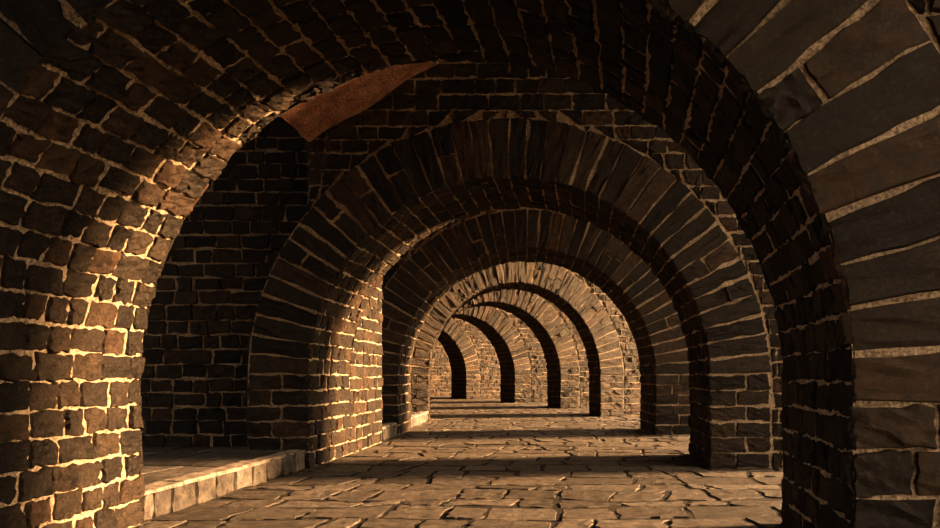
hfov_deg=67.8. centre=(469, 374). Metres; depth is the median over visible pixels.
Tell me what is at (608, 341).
brick arch
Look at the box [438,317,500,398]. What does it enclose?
brick arch
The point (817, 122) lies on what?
brick arch
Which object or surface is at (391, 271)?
wall
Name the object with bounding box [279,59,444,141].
ceiling
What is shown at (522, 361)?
brick arch
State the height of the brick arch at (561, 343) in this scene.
5.024 m
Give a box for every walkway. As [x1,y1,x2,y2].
[140,446,305,523]
[374,422,397,440]
[411,411,427,427]
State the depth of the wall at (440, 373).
31.23 m
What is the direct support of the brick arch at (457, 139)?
on the floor
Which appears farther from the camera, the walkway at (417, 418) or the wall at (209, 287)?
the walkway at (417, 418)
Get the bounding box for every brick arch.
[0,0,939,527]
[245,58,783,468]
[382,207,690,434]
[410,261,640,420]
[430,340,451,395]
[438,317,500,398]
[452,306,547,402]
[456,289,588,408]
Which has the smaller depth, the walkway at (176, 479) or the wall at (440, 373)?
the walkway at (176, 479)
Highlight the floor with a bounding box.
[131,396,784,527]
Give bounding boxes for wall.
[140,116,383,453]
[382,262,397,289]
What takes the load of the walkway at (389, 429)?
on the floor
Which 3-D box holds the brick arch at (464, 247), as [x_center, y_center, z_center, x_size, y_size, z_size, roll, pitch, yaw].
[1.420,-1.567,11.475,6.360,5.015,1.401,0,0,-2]
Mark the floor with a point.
(545, 466)
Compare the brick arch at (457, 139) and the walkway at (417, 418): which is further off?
the walkway at (417, 418)

